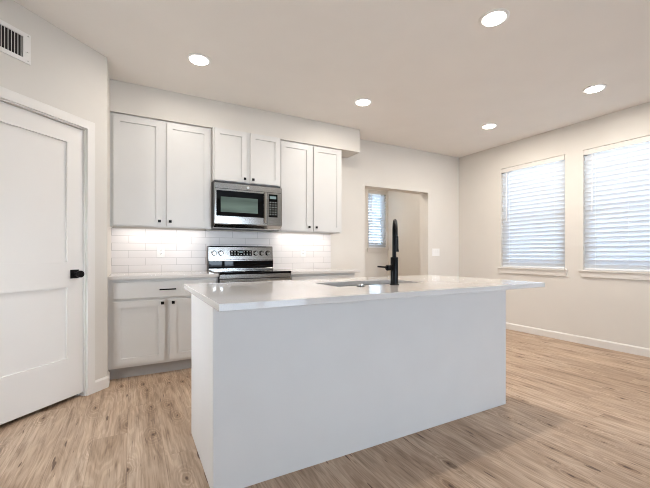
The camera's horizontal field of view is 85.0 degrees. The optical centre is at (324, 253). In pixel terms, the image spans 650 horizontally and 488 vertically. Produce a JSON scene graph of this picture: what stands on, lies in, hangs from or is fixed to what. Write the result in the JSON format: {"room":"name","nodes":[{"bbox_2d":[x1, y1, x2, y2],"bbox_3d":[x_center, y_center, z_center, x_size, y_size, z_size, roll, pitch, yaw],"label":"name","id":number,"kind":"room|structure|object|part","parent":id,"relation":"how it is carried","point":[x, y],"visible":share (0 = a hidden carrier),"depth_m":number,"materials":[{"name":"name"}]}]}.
{"room":"kitchen","nodes":[
{"label":"kitchen","id":0,"kind":"room"},
{"bbox_2d":[0,0,106,379],"bbox_3d":[-2.027,-0.265,2.420,0.110,2.743,1.140,0,0,16],"label":"wall","id":1,"kind":"structure","parent":0,"point":[64,73],"depth_m":2.68,"materials":[{"name":"paint"}]},
{"bbox_2d":[0,19,30,64],"bbox_3d":[-2.027,-1.365,2.183,0.023,0.196,0.406,0,0,16],"label":"air vent","id":2,"kind":"object","parent":1,"relation":"in","point":[16,44],"visible":1,"depth_m":2.29,"materials":[{"name":"metal"}]},
{"bbox_2d":[0,86,94,424],"bbox_3d":[-2.000,0.032,2.420,0.163,2.150,0.881,0,0,16],"label":"door","id":3,"kind":"structure","parent":1,"relation":"in","point":[47,152],"depth_m":2.49,"materials":[{"name":"paint"}]},
{"bbox_3d":[-1.905,0.152,2.699,0.008,0.066,0.066,0,0,16],"label":"knob plate","id":4,"kind":"part","parent":3,"relation":"part of","materials":[{"name":"black metal"}]},
{"bbox_3d":[-1.870,0.152,2.688,0.065,0.053,0.053,0,0,16],"label":"knob","id":5,"kind":"part","parent":3,"relation":"part of","materials":[{"name":"black metal"}]},
{"bbox_2d":[95,376,108,392],"bbox_3d":[-1.966,1.061,2.408,0.014,0.092,1.141,0,0,16],"label":"baseboard","id":6,"kind":"structure","parent":1,"relation":"attached to","point":[102,383],"depth_m":2.89,"materials":[{"name":"paint"}]},
{"bbox_2d":[107,61,110,372],"bbox_3d":[-2.038,-0.265,3.245,0.110,2.743,0.730,0,0,-29],"label":"wall","id":7,"kind":"structure","parent":0,"point":[108,78],"depth_m":3.15,"materials":[{"name":"paint"}]},
{"bbox_2d":[113,139,458,277],"bbox_3d":[-0.334,-0.265,4.695,6.151,2.743,0.180,0,0,-29],"label":"wall","id":8,"kind":"structure","parent":0,"point":[377,166],"depth_m":5.45,"materials":[{"name":"paint"}]},
{"bbox_2d":[110,112,210,230],"bbox_3d":[-1.676,-0.801,3.666,0.925,1.072,0.336,0,0,-29],"label":"upper cabinet","id":9,"kind":"object","parent":8,"relation":"attached to","point":[160,171],"visible":1,"depth_m":3.52,"materials":[{"name":"paint"}]},
{"bbox_3d":[-1.812,-0.797,3.440,0.422,1.039,0.019,0,0,-29],"label":"door","id":10,"kind":"part","parent":9,"relation":"part of","materials":[{"name":"paint"}]},
{"bbox_3d":[-1.408,-0.797,3.661,0.418,1.039,0.019,0,0,-29],"label":"door","id":11,"kind":"part","parent":9,"relation":"part of","materials":[{"name":"paint"}]},
{"bbox_2d":[111,228,330,272],"bbox_3d":[-1.043,-0.036,4.200,2.550,0.458,0.008,0,0,-29],"label":"tile backsplash","id":12,"kind":"structure","parent":8,"relation":"attached to","point":[133,250],"depth_m":3.96,"materials":[{"name":"white tile"}]},
{"bbox_2d":[157,246,163,256],"bbox_3d":[-1.760,-0.023,3.798,0.074,0.118,0.008,0,0,-29],"label":"wall outlet","id":13,"kind":"object","parent":12,"relation":"attached to","point":[160,249],"visible":1,"depth_m":3.79,"materials":[{"name":"white plastic"}]},
{"bbox_2d":[300,248,305,256],"bbox_3d":[-0.286,-0.023,4.604,0.074,0.118,0.008,0,0,-29],"label":"wall outlet","id":14,"kind":"object","parent":12,"relation":"attached to","point":[302,250],"visible":1,"depth_m":4.60,"materials":[{"name":"white plastic"}]},
{"bbox_2d":[211,127,280,186],"bbox_3d":[-0.920,-1.055,4.045,0.759,0.564,0.396,0,0,-29],"label":"upper cabinet","id":15,"kind":"object","parent":8,"relation":"attached to","point":[236,156],"visible":0.92,"depth_m":3.88,"materials":[{"name":"paint"}]},
{"bbox_3d":[-1.011,-1.056,3.810,0.346,0.550,0.019,0,0,-29],"label":"door","id":16,"kind":"part","parent":15,"relation":"part of","materials":[{"name":"paint"}]},
{"bbox_2d":[210,180,281,230],"bbox_3d":[-0.907,-0.524,4.011,0.743,0.494,0.452,0,0,-29],"label":"microwave","id":17,"kind":"object","parent":15,"relation":"attached to","point":[237,206],"visible":0.98,"depth_m":3.83,"materials":[{"name":"metal"}]},
{"bbox_3d":[-0.908,-0.531,3.805,0.510,0.267,0.027,0,0,-29],"label":"door glass","id":18,"kind":"part","parent":17,"relation":"part of","materials":[{"name":"black glass"}]},
{"bbox_3d":[-0.901,-0.502,3.816,0.567,0.362,0.045,0,0,-29],"label":"door frame","id":19,"kind":"part","parent":17,"relation":"part of","materials":[{"name":"metal"}]},
{"bbox_3d":[-0.651,-0.508,3.910,0.035,0.340,0.030,0,0,-29],"label":"handle","id":20,"kind":"part","parent":17,"relation":"part of","materials":[{"name":"metal"}]},
{"bbox_3d":[-0.588,-0.537,3.980,0.106,0.256,0.028,0,0,-29],"label":"control panel","id":21,"kind":"part","parent":17,"relation":"part of","materials":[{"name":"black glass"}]},
{"bbox_3d":[-0.673,-1.056,3.994,0.346,0.550,0.019,0,0,-29],"label":"door","id":22,"kind":"part","parent":15,"relation":"part of","materials":[{"name":"paint"}]},
{"bbox_2d":[270,140,341,233],"bbox_3d":[-0.223,-0.801,4.461,0.858,1.072,0.336,0,0,-29],"label":"upper cabinet","id":23,"kind":"object","parent":8,"relation":"attached to","point":[311,175],"visible":0.84,"depth_m":4.32,"materials":[{"name":"paint"}]},
{"bbox_3d":[-0.346,-0.797,4.241,0.388,1.039,0.019,0,0,-29],"label":"door","id":24,"kind":"part","parent":23,"relation":"part of","materials":[{"name":"paint"}]},
{"bbox_3d":[0.030,-0.797,4.447,0.385,1.039,0.019,0,0,-29],"label":"door","id":25,"kind":"part","parent":23,"relation":"part of","materials":[{"name":"paint"}]},
{"bbox_2d":[432,249,439,255],"bbox_3d":[1.800,-0.028,5.754,0.164,0.120,0.010,0,0,-29],"label":"light switch","id":26,"kind":"object","parent":8,"relation":"attached to","point":[435,252],"visible":1,"depth_m":5.75,"materials":[{"name":"white plastic"}]},
{"bbox_2d":[0,329,649,487],"bbox_3d":[1.096,1.137,2.081,6.151,0.060,9.300,0,0,-29],"label":"floor","id":27,"kind":"structure","parent":0,"point":[573,415],"depth_m":2.09,"materials":[{"name":"brown wood"}]},
{"bbox_2d":[108,277,217,379],"bbox_3d":[-1.599,0.665,3.526,0.925,0.883,0.656,0,0,-29],"label":"base cabinet","id":28,"kind":"object","parent":27,"relation":"on","point":[149,320],"visible":0.72,"depth_m":3.21,"materials":[{"name":"paint"}]},
{"bbox_3d":[-1.655,0.697,3.172,0.414,0.556,0.019,0,0,-29],"label":"door","id":29,"kind":"part","parent":28,"relation":"part of","materials":[{"name":"paint"}]},
{"bbox_2d":[108,271,218,279],"bbox_3d":[-1.602,0.208,3.533,0.930,0.030,0.641,0,0,-29],"label":"countertop","id":30,"kind":"structure","parent":28,"relation":"on","point":[185,274],"depth_m":3.34,"materials":[{"name":"white stone"}]},
{"bbox_3d":[-1.456,0.323,3.280,0.867,0.145,0.020,0,0,-29],"label":"drawer","id":31,"kind":"part","parent":28,"relation":"part of","materials":[{"name":"paint"}]},
{"bbox_3d":[-1.257,0.697,3.389,0.414,0.556,0.019,0,0,-29],"label":"door","id":32,"kind":"part","parent":28,"relation":"part of","materials":[{"name":"paint"}]},
{"bbox_2d":[207,246,290,282],"bbox_3d":[-0.833,0.507,3.891,0.757,1.199,0.703,0,0,-29],"label":"range","id":33,"kind":"object","parent":27,"relation":"on","point":[232,263],"visible":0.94,"depth_m":4.02,"materials":[{"name":"silver metal"}]},
{"bbox_3d":[-0.960,0.172,4.122,0.755,0.016,0.014,0,0,-29],"label":"trim","id":34,"kind":"part","parent":33,"relation":"part of","materials":[{"name":"metal"}]},
{"bbox_3d":[-0.961,0.120,4.125,0.751,0.085,0.008,0,0,-29],"label":"glass","id":35,"kind":"part","parent":33,"relation":"part of","materials":[{"name":"black glass"}]},
{"bbox_3d":[-0.978,-0.011,4.134,0.254,0.064,0.010,0,0,-29],"label":"display panel","id":36,"kind":"part","parent":33,"relation":"part of","materials":[{"name":"black glass"}]},
{"bbox_2d":[207,269,290,274],"bbox_3d":[-0.847,0.191,3.916,0.757,0.021,0.645,0,0,-29],"label":"cooktop","id":37,"kind":"object","parent":33,"relation":"in","point":[220,271],"depth_m":3.72,"materials":[{"name":"black glass"}]},
{"bbox_3d":[-0.702,0.546,3.650,0.747,0.591,0.040,0,0,-29],"label":"oven door","id":38,"kind":"part","parent":33,"relation":"part of","materials":[{"name":"metal"}]},
{"bbox_3d":[-0.702,0.224,3.651,0.751,0.043,0.038,0,0,-29],"label":"rail","id":39,"kind":"part","parent":33,"relation":"part of","materials":[{"name":"metal"}]},
{"bbox_2d":[291,273,354,279],"bbox_3d":[-0.145,0.665,4.321,0.857,0.883,0.656,0,0,-29],"label":"base cabinet","id":40,"kind":"object","parent":27,"relation":"on","point":[328,275],"visible":0.06,"depth_m":4.06,"materials":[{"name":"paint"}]},
{"bbox_2d":[278,268,359,274],"bbox_3d":[-0.127,0.208,4.340,0.908,0.030,0.641,0,0,-29],"label":"countertop","id":41,"kind":"structure","parent":40,"relation":"on","point":[320,270],"depth_m":4.15,"materials":[{"name":"white stone"}]},
{"bbox_2d":[191,285,505,487],"bbox_3d":[0.249,0.665,2.416,2.101,0.884,0.687,0,0,-29],"label":"kitchen island","id":42,"kind":"object","parent":27,"relation":"on","point":[279,391],"visible":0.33,"depth_m":1.93,"materials":[{"name":"paint"}]},
{"bbox_3d":[-0.663,0.665,1.915,0.019,0.884,0.644,0,0,-29],"label":"panel","id":43,"kind":"part","parent":42,"relation":"part of","materials":[{"name":"paint"}]},
{"bbox_2d":[184,275,544,311],"bbox_3d":[0.293,0.208,2.335,2.161,0.030,1.033,0,0,-29],"label":"island countertop","id":44,"kind":"structure","parent":42,"relation":"on","point":[230,296],"depth_m":1.93,"materials":[{"name":"white stone"}]},
{"bbox_2d":[377,219,398,284],"bbox_3d":[0.436,-0.017,2.261,0.099,0.420,0.309,0,0,30],"label":"kitchen faucet","id":45,"kind":"object","parent":44,"relation":"on","point":[393,267],"visible":0.98,"depth_m":2.20,"materials":[{"name":"black metal"}]},
{"bbox_3d":[0.376,0.085,2.183,0.128,0.035,0.035,0,0,-29],"label":"handle","id":46,"kind":"part","parent":45,"relation":"part of","materials":[{"name":"black metal"}]},
{"bbox_3d":[0.456,-0.103,2.303,0.025,0.248,0.209,0,0,14],"label":"spout","id":47,"kind":"part","parent":45,"relation":"part of","materials":[{"name":"black metal"}]},
{"bbox_2d":[14,0,649,157],"bbox_3d":[1.096,-1.686,2.081,6.151,0.100,9.300,0,0,-29],"label":"ceiling","id":48,"kind":"structure","parent":0,"point":[432,76],"depth_m":2.92,"materials":[{"name":"paint"}]},
{"bbox_2d":[186,53,210,65],"bbox_3d":[-1.060,-1.625,2.982,0.196,0.022,0.196,0,0,-29],"label":"recessed light","id":49,"kind":"object","parent":48,"relation":"in","point":[198,59],"visible":1,"depth_m":2.96,"materials":[{"name":"white plastic"}]},
{"bbox_2d":[110,79,359,157],"bbox_3d":[-0.853,-1.487,4.128,2.816,0.298,0.318,0,0,-29],"label":"soffit","id":50,"kind":"structure","parent":48,"relation":"attached to","point":[126,98],"depth_m":3.82,"materials":[{"name":"paint"}]},
{"bbox_2d":[354,98,371,105],"bbox_3d":[0.409,-1.625,3.816,0.196,0.022,0.196,0,0,-29],"label":"recessed light","id":51,"kind":"object","parent":48,"relation":"in","point":[362,101],"visible":1,"depth_m":3.79,"materials":[{"name":"white plastic"}]},
{"bbox_2d":[481,123,496,128],"bbox_3d":[2.096,-1.625,4.532,0.196,0.022,0.196,0,0,-29],"label":"recessed light","id":52,"kind":"object","parent":48,"relation":"in","point":[490,125],"visible":1,"depth_m":4.50,"materials":[{"name":"white plastic"}]},
{"bbox_2d":[479,8,509,27],"bbox_3d":[1.171,-1.625,2.458,0.196,0.022,0.196,0,0,-29],"label":"recessed light","id":53,"kind":"object","parent":48,"relation":"in","point":[495,17],"visible":1,"depth_m":2.43,"materials":[{"name":"white plastic"}]},
{"bbox_2d":[582,84,606,93],"bbox_3d":[2.664,-1.625,3.508,0.196,0.022,0.196,0,0,-29],"label":"recessed light","id":54,"kind":"object","parent":48,"relation":"in","point":[598,87],"visible":1,"depth_m":3.48,"materials":[{"name":"white plastic"}]},
{"bbox_2d":[365,189,387,276],"bbox_3d":[0.358,-0.265,6.886,2.835,2.743,0.140,0,0,-29],"label":"wall","id":55,"kind":"structure","parent":0,"point":[372,259],"depth_m":7.17,"materials":[{"name":"paint"}]},
{"bbox_2d":[367,193,387,251],"bbox_3d":[1.041,-0.656,7.237,0.520,1.240,0.160,0,0,-29],"label":"window","id":56,"kind":"structure","parent":55,"relation":"in","point":[368,249],"depth_m":7.22,"materials":[{"name":"white plastic"}]},
{"bbox_2d":[368,190,385,247],"bbox_3d":[1.054,-0.702,7.213,0.442,1.147,0.069,0,0,-29],"label":"window blind","id":57,"kind":"object","parent":56,"relation":"attached to","point":[373,201],"visible":0.98,"depth_m":7.22,"materials":[{"name":"white plastic"}]},
{"bbox_2d":[388,191,419,275],"bbox_3d":[1.684,-0.265,6.716,0.100,2.743,1.430,0,0,-29],"label":"wall","id":58,"kind":"structure","parent":0,"point":[402,207],"depth_m":6.82,"materials":[{"name":"paint"}]},
{"bbox_2d":[459,102,649,348],"bbox_3d":[4.150,-0.265,2.748,0.150,2.743,7.540,0,0,-29],"label":"wall","id":59,"kind":"structure","parent":0,"point":[613,310],"depth_m":4.55,"materials":[{"name":"paint"}]},
{"bbox_2d":[498,160,567,275],"bbox_3d":[2.913,-0.496,4.970,0.170,1.560,0.967,0,0,-29],"label":"window","id":60,"kind":"structure","parent":59,"relation":"in","point":[514,270],"depth_m":4.88,"materials":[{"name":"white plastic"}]},
{"bbox_2d":[501,155,564,268],"bbox_3d":[2.885,-0.541,4.955,0.069,1.467,0.889,0,0,-29],"label":"window blind","id":61,"kind":"object","parent":60,"relation":"attached to","point":[533,204],"visible":0.98,"depth_m":4.92,"materials":[{"name":"white plastic"}]},
{"bbox_3d":[2.721,-0.523,5.229,0.002,1.410,0.002,0,0,-29],"label":"ladder cord","id":62,"kind":"part","parent":61,"relation":"part of","materials":[{"name":"white fabric"}]},
{"bbox_3d":[2.892,0.183,4.959,0.050,0.018,0.877,0,0,-29],"label":"rail","id":63,"kind":"part","parent":61,"relation":"part of","materials":[{"name":"white plastic"}]},
{"bbox_3d":[2.888,0.206,4.957,0.114,0.020,0.967,0,0,-29],"label":"sill","id":64,"kind":"part","parent":60,"relation":"part of","materials":[{"name":"paint"}]},
{"bbox_2d":[506,322,649,356],"bbox_3d":[4.043,1.061,2.775,0.014,0.092,7.390,0,0,-29],"label":"baseboard","id":65,"kind":"structure","parent":59,"relation":"attached to","point":[626,348],"depth_m":4.35,"materials":[{"name":"paint"}]},
{"bbox_2d":[579,141,649,280],"bbox_3d":[3.442,-0.496,4.002,0.170,1.560,0.967,0,0,-29],"label":"window","id":66,"kind":"structure","parent":59,"relation":"in","point":[631,275],"depth_m":4.06,"materials":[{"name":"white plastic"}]},
{"bbox_3d":[3.418,0.206,3.988,0.114,0.020,0.967,0,0,-29],"label":"sill","id":67,"kind":"part","parent":66,"relation":"part of","materials":[{"name":"paint"}]},
{"bbox_2d":[583,135,649,271],"bbox_3d":[3.414,-0.541,3.986,0.069,1.467,0.889,0,0,-29],"label":"window blind","id":68,"kind":"object","parent":66,"relation":"attached to","point":[617,181],"visible":1,"depth_m":4.07,"materials":[{"name":"white plastic"}]},
{"bbox_3d":[3.251,-0.523,4.260,0.002,1.410,0.002,0,0,-29],"label":"ladder cord","id":69,"kind":"part","parent":68,"relation":"part of","materials":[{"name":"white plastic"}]},
{"bbox_3d":[3.422,0.183,3.990,0.050,0.018,0.877,0,0,-29],"label":"rail","id":70,"kind":"part","parent":68,"relation":"part of","materials":[{"name":"white plastic"}]}
]}

